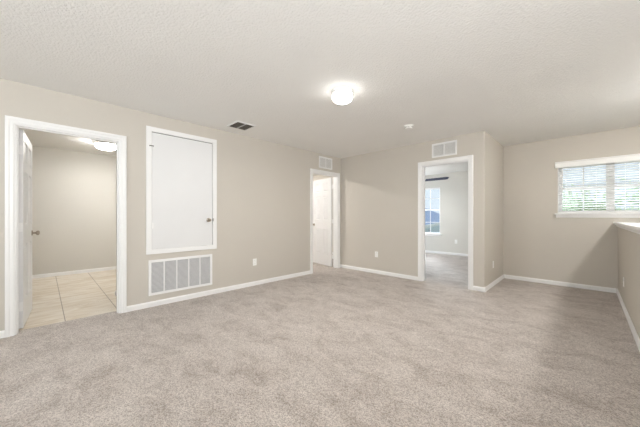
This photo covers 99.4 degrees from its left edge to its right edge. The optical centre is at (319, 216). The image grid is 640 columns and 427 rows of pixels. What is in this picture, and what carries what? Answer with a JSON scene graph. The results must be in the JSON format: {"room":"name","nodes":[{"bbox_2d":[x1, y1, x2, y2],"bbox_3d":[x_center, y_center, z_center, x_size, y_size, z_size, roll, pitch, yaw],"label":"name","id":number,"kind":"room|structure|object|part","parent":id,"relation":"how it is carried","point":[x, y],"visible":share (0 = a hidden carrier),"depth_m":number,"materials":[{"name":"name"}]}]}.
{"room":"empty loft room","nodes":[
{"label":"empty loft room","id":0,"kind":"room"},
{"bbox_2d":[32,146,115,274],"bbox_3d":[-5.530,-0.077,4.792,0.120,2.440,5.500,0,0,44],"label":"wall","id":1,"kind":"structure","parent":0,"point":[74,192],"depth_m":5.36,"materials":[{"name":"beige paint"}]},
{"bbox_2d":[32,266,115,278],"bbox_3d":[-5.483,1.109,4.745,0.014,0.068,5.500,0,0,44],"label":"baseboard","id":2,"kind":"structure","parent":1,"relation":"attached to","point":[113,267],"depth_m":5.35,"materials":[{"name":"white wood"}]},
{"bbox_2d":[116,143,116,290],"bbox_3d":[-2.125,-0.077,4.216,0.850,2.440,1.555,0,0,44],"label":"wall","id":3,"kind":"structure","parent":0,"point":[116,143],"depth_m":3.93,"materials":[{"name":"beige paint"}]},
{"bbox_2d":[0,78,340,330],"bbox_3d":[-1.872,-0.077,3.782,0.120,2.440,9.420,0,0,44],"label":"wall","id":4,"kind":"structure","parent":0,"point":[263,187],"depth_m":4.14,"materials":[{"name":"beige paint"}]},
{"bbox_2d":[0,330,4,338],"bbox_3d":[-4.005,1.109,1.510,0.014,0.068,2.948,0,0,44],"label":"baseboard","id":5,"kind":"structure","parent":4,"relation":"attached to","point":[2,333],"depth_m":2.55,"materials":[{"name":"white wood"}]},
{"bbox_2d":[5,115,126,337],"bbox_3d":[-2.974,0.095,3.228,0.957,2.097,0.949,0,0,44],"label":"door","id":6,"kind":"structure","parent":4,"relation":"in","point":[18,148],"depth_m":2.76,"materials":[{"name":"white wood"}]},
{"bbox_3d":[-3.517,0.201,3.291,0.175,0.064,0.094,0,0,-42],"label":"knob","id":7,"kind":"part","parent":6,"relation":"part of","materials":[{"name":"silver metal"}]},
{"bbox_2d":[148,254,211,295],"bbox_3d":[-1.865,0.776,3.694,0.012,0.447,0.811,0,0,44],"label":"air vent","id":8,"kind":"object","parent":4,"relation":"in","point":[167,275],"visible":1,"depth_m":3.66,"materials":[{"name":"metal"}]},
{"bbox_3d":[-2.079,0.776,3.475,0.008,0.386,0.139,0,0,44],"label":"slat panel","id":9,"kind":"part","parent":8,"relation":"part of","materials":[{"name":"paint"}]},
{"bbox_3d":[-1.972,0.776,3.584,0.008,0.386,0.139,0,0,44],"label":"slat panel","id":10,"kind":"part","parent":8,"relation":"part of","materials":[{"name":"paint"}]},
{"bbox_3d":[-1.865,0.776,3.693,0.008,0.386,0.139,0,0,44],"label":"slat panel","id":11,"kind":"part","parent":8,"relation":"part of","materials":[{"name":"paint"}]},
{"bbox_3d":[-1.758,0.776,3.803,0.008,0.386,0.139,0,0,44],"label":"slat panel","id":12,"kind":"part","parent":8,"relation":"part of","materials":[{"name":"paint"}]},
{"bbox_3d":[-1.651,0.776,3.912,0.008,0.386,0.139,0,0,44],"label":"slat panel","id":13,"kind":"part","parent":8,"relation":"part of","materials":[{"name":"paint"}]},
{"bbox_2d":[146,125,216,254],"bbox_3d":[-1.830,-0.326,3.685,0.072,1.608,0.900,0,0,44],"label":"access door","id":14,"kind":"structure","parent":4,"relation":"in","point":[181,168],"depth_m":3.67,"materials":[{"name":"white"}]},
{"bbox_2d":[127,270,310,311],"bbox_3d":[-1.250,1.109,4.320,0.014,0.068,3.026,0,0,44],"label":"baseboard","id":15,"kind":"structure","parent":4,"relation":"attached to","point":[239,286],"depth_m":3.94,"materials":[{"name":"white wood"}]},
{"bbox_2d":[310,168,339,273],"bbox_3d":[-0.147,0.095,6.080,0.912,2.097,1.031,0,0,44],"label":"door","id":16,"kind":"structure","parent":4,"relation":"in","point":[321,220],"depth_m":6.17,"materials":[{"name":"white wood"}]},
{"bbox_2d":[319,156,331,169],"bbox_3d":[0.122,-1.122,5.721,0.012,0.240,0.400,0,0,44],"label":"air vent","id":17,"kind":"object","parent":4,"relation":"in","point":[324,162],"visible":1,"depth_m":5.71,"materials":[{"name":"white metal"}]},
{"bbox_2d":[0,252,639,426],"bbox_3d":[-0.636,1.193,4.300,7.718,0.100,11.850,0,0,44],"label":"floor","id":18,"kind":"structure","parent":0,"point":[329,347],"depth_m":2.21,"materials":[{"name":"beige carpet"}]},
{"bbox_2d":[0,0,639,175],"bbox_3d":[-0.190,-1.347,3.897,9.020,0.100,11.940,0,0,44],"label":"ceiling","id":19,"kind":"structure","parent":0,"point":[516,72],"depth_m":2.33,"materials":[{"name":"paint"}]},
{"bbox_2d":[94,141,115,150],"bbox_3d":[-3.791,-1.237,4.809,0.337,0.120,0.337,0,0,44],"label":"ceiling light","id":20,"kind":"object","parent":19,"relation":"attached to","point":[102,145],"visible":0.88,"depth_m":4.71,"materials":[{"name":"white glass"}]},
{"bbox_2d":[227,121,255,130],"bbox_3d":[-1.123,-1.290,3.888,0.300,0.015,0.300,0,0,44],"label":"ceiling vent","id":21,"kind":"object","parent":19,"relation":"in","point":[239,125],"visible":1,"depth_m":3.87,"materials":[{"name":"metal"}]},
{"bbox_2d":[332,86,352,104],"bbox_3d":[0.231,-1.236,2.812,0.218,0.122,0.218,0,0,44],"label":"ceiling light","id":22,"kind":"object","parent":19,"relation":"attached to","point":[341,95],"visible":1,"depth_m":2.74,"materials":[{"name":"white glass"}]},
{"bbox_2d":[404,124,413,129],"bbox_3d":[1.270,-1.274,3.894,0.140,0.047,0.140,0,0,44],"label":"smoke detector","id":23,"kind":"object","parent":19,"relation":"attached to","point":[409,126],"visible":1,"depth_m":3.86,"materials":[{"name":"white plastic"}]},
{"bbox_2d":[425,177,448,180],"bbox_3d":[2.752,-1.063,7.273,1.326,0.468,1.517,0,0,44],"label":"ceiling fan","id":24,"kind":"object","parent":19,"relation":"hanging from","point":[440,178],"visible":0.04,"depth_m":7.00,"materials":[{"name":"brown plastic"}]},
{"bbox_2d":[313,175,332,251],"bbox_3d":[0.397,-0.077,8.238,3.120,2.440,0.120,0,0,44],"label":"wall","id":25,"kind":"structure","parent":0,"point":[318,177],"depth_m":8.18,"materials":[{"name":"beige paint"}]},
{"bbox_2d":[341,132,475,285],"bbox_3d":[1.480,-0.077,5.182,2.706,2.440,0.120,0,0,44],"label":"wall","id":26,"kind":"structure","parent":0,"point":[379,189],"depth_m":5.26,"materials":[{"name":"beige paint"}]},
{"bbox_2d":[341,264,417,280],"bbox_3d":[1.111,1.109,5.450,1.773,0.068,0.014,0,0,44],"label":"baseboard","id":27,"kind":"structure","parent":26,"relation":"attached to","point":[342,266],"depth_m":5.34,"materials":[{"name":"white wood"}]},
{"bbox_2d":[432,140,456,157],"bbox_3d":[2.063,-1.117,4.517,0.400,0.235,0.012,0,0,44],"label":"air vent","id":28,"kind":"object","parent":26,"relation":"in","point":[448,148],"visible":1,"depth_m":4.51,"materials":[{"name":"white metal"}]},
{"bbox_2d":[418,155,472,289],"bbox_3d":[2.106,0.095,4.568,0.884,2.097,0.158,0,0,44],"label":"door frame","id":29,"kind":"structure","parent":26,"relation":"in","point":[421,165],"depth_m":4.64,"materials":[{"name":"white wood"}]},
{"bbox_2d":[473,286,485,291],"bbox_3d":[2.435,1.109,4.151,0.169,0.068,0.014,0,0,44],"label":"baseboard","id":30,"kind":"structure","parent":26,"relation":"attached to","point":[476,288],"depth_m":4.14,"materials":[{"name":"white wood"}]},
{"bbox_2d":[425,171,467,253],"bbox_3d":[3.400,-0.077,8.654,4.826,2.440,0.120,0,0,44],"label":"wall","id":31,"kind":"structure","parent":0,"point":[453,190],"depth_m":8.07,"materials":[{"name":"grey paint"}]},
{"bbox_2d":[425,188,441,235],"bbox_3d":[3.364,-0.137,8.647,1.025,1.500,0.140,0,0,44],"label":"window","id":32,"kind":"structure","parent":31,"relation":"in","point":[430,233],"depth_m":8.55,"materials":[{"name":"white plastic"}]},
{"bbox_3d":[3.350,0.577,8.633,1.025,0.072,0.100,0,0,44],"label":"sill","id":33,"kind":"part","parent":32,"relation":"part of","materials":[{"name":"white wood"}]},
{"bbox_2d":[425,250,467,255],"bbox_3d":[3.396,1.109,8.565,4.705,0.068,0.014,0,0,44],"label":"baseboard","id":34,"kind":"structure","parent":31,"relation":"attached to","point":[426,251],"depth_m":8.15,"materials":[{"name":"white wood"}]},
{"bbox_2d":[476,131,502,286],"bbox_3d":[3.827,-0.077,5.558,0.120,2.440,3.944,0,0,44],"label":"wall","id":35,"kind":"structure","parent":0,"point":[489,152],"depth_m":4.27,"materials":[{"name":"beige paint"}]},
{"bbox_2d":[485,274,503,290],"bbox_3d":[2.952,1.109,4.570,0.014,0.068,1.308,0,0,44],"label":"baseboard","id":36,"kind":"structure","parent":35,"relation":"attached to","point":[500,278],"depth_m":4.49,"materials":[{"name":"white wood"}]},
{"bbox_2d":[503,126,639,288],"bbox_3d":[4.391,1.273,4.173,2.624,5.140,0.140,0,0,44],"label":"wall","id":37,"kind":"structure","parent":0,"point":[538,244],"depth_m":4.55,"materials":[{"name":"beige paint"}]},
{"bbox_2d":[504,274,615,292],"bbox_3d":[3.912,1.109,4.535,1.402,0.068,0.014,0,0,44],"label":"baseboard","id":38,"kind":"structure","parent":37,"relation":"attached to","point":[567,284],"depth_m":4.45,"materials":[{"name":"white wood"}]},
{"bbox_2d":[555,153,639,212],"bbox_3d":[4.385,-0.473,4.096,1.265,0.844,0.104,0,0,44],"label":"window blind","id":39,"kind":"object","parent":37,"relation":"attached to","point":[625,159],"visible":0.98,"depth_m":4.17,"materials":[{"name":"white plastic"}]},
{"bbox_3d":[4.403,-0.060,4.114,1.179,0.018,0.048,0,0,44],"label":"rail","id":40,"kind":"part","parent":39,"relation":"part of","materials":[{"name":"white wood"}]},
{"bbox_3d":[4.508,-0.440,4.011,0.002,0.745,0.053,0,0,44],"label":"ladder cord","id":41,"kind":"part","parent":39,"relation":"part of","materials":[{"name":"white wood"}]},
{"bbox_2d":[555,161,639,217],"bbox_3d":[4.402,-0.417,4.113,1.275,0.880,0.160,0,0,44],"label":"window","id":42,"kind":"structure","parent":37,"relation":"attached to","point":[558,215],"depth_m":4.17,"materials":[{"name":"white plastic"}]},
{"bbox_3d":[4.227,-0.447,4.358,0.542,0.750,0.035,0,0,44],"label":"sash","id":43,"kind":"part","parent":42,"relation":"part of","materials":[{"name":"white plastic"}]},
{"bbox_3d":[4.388,-0.012,4.099,1.275,0.070,0.120,0,0,44],"label":"sill","id":44,"kind":"part","parent":42,"relation":"part of","materials":[{"name":"white wood"}]},
{"bbox_3d":[4.650,-0.447,3.943,0.542,0.750,0.035,0,0,44],"label":"sash","id":45,"kind":"part","parent":42,"relation":"part of","materials":[{"name":"white plastic"}]},
{"bbox_2d":[618,227,639,338],"bbox_3d":[1.256,1.983,0.718,0.120,3.720,9.184,0,0,44],"label":"wall","id":46,"kind":"structure","parent":0,"point":[628,241],"depth_m":2.87,"materials":[{"name":"beige paint"}]},
{"bbox_2d":[613,222,639,233],"bbox_3d":[1.256,0.096,0.718,0.210,0.025,9.183,0,0,44],"label":"trim","id":47,"kind":"structure","parent":46,"relation":"attached to","point":[634,225],"depth_m":2.80,"materials":[{"name":"white wood"}]},
{"bbox_2d":[616,289,639,351],"bbox_3d":[1.208,1.109,0.765,0.014,0.068,9.184,0,0,44],"label":"baseboard","id":48,"kind":"structure","parent":46,"relation":"attached to","point":[635,335],"depth_m":2.81,"materials":[{"name":"white wood"}]},
{"label":"outside","id":49,"kind":"structure","parent":0,"visible":0},
{"bbox_3d":[31.887,4.393,23.844,100.000,0.100,61.300,0,0,44],"label":"lawn","id":50,"kind":"structure","parent":49,"visible":0},
{"bbox_2d":[425,208,439,232],"bbox_3d":[10.955,1.443,34.739,8.860,5.800,39.800,0,0,29],"label":"house","id":51,"kind":"structure","parent":50,"relation":"on","point":[435,217],"depth_m":29.57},
{"bbox_2d":[562,184,634,210],"bbox_3d":[8.803,1.459,9.888,3.486,5.767,3.403,0,0,13],"label":"tree","id":52,"kind":"object","parent":50,"relation":"on","point":[568,193],"visible":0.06,"depth_m":9.09,"materials":[{"name":"green plant"}]},
{"bbox_2d":[615,177,638,209],"bbox_3d":[9.944,1.310,6.837,3.776,6.066,3.291,0,0,11],"label":"tree","id":53,"kind":"object","parent":50,"relation":"on","point":[636,194],"visible":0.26,"depth_m":7.74,"materials":[{"name":"green plant"}]}
]}

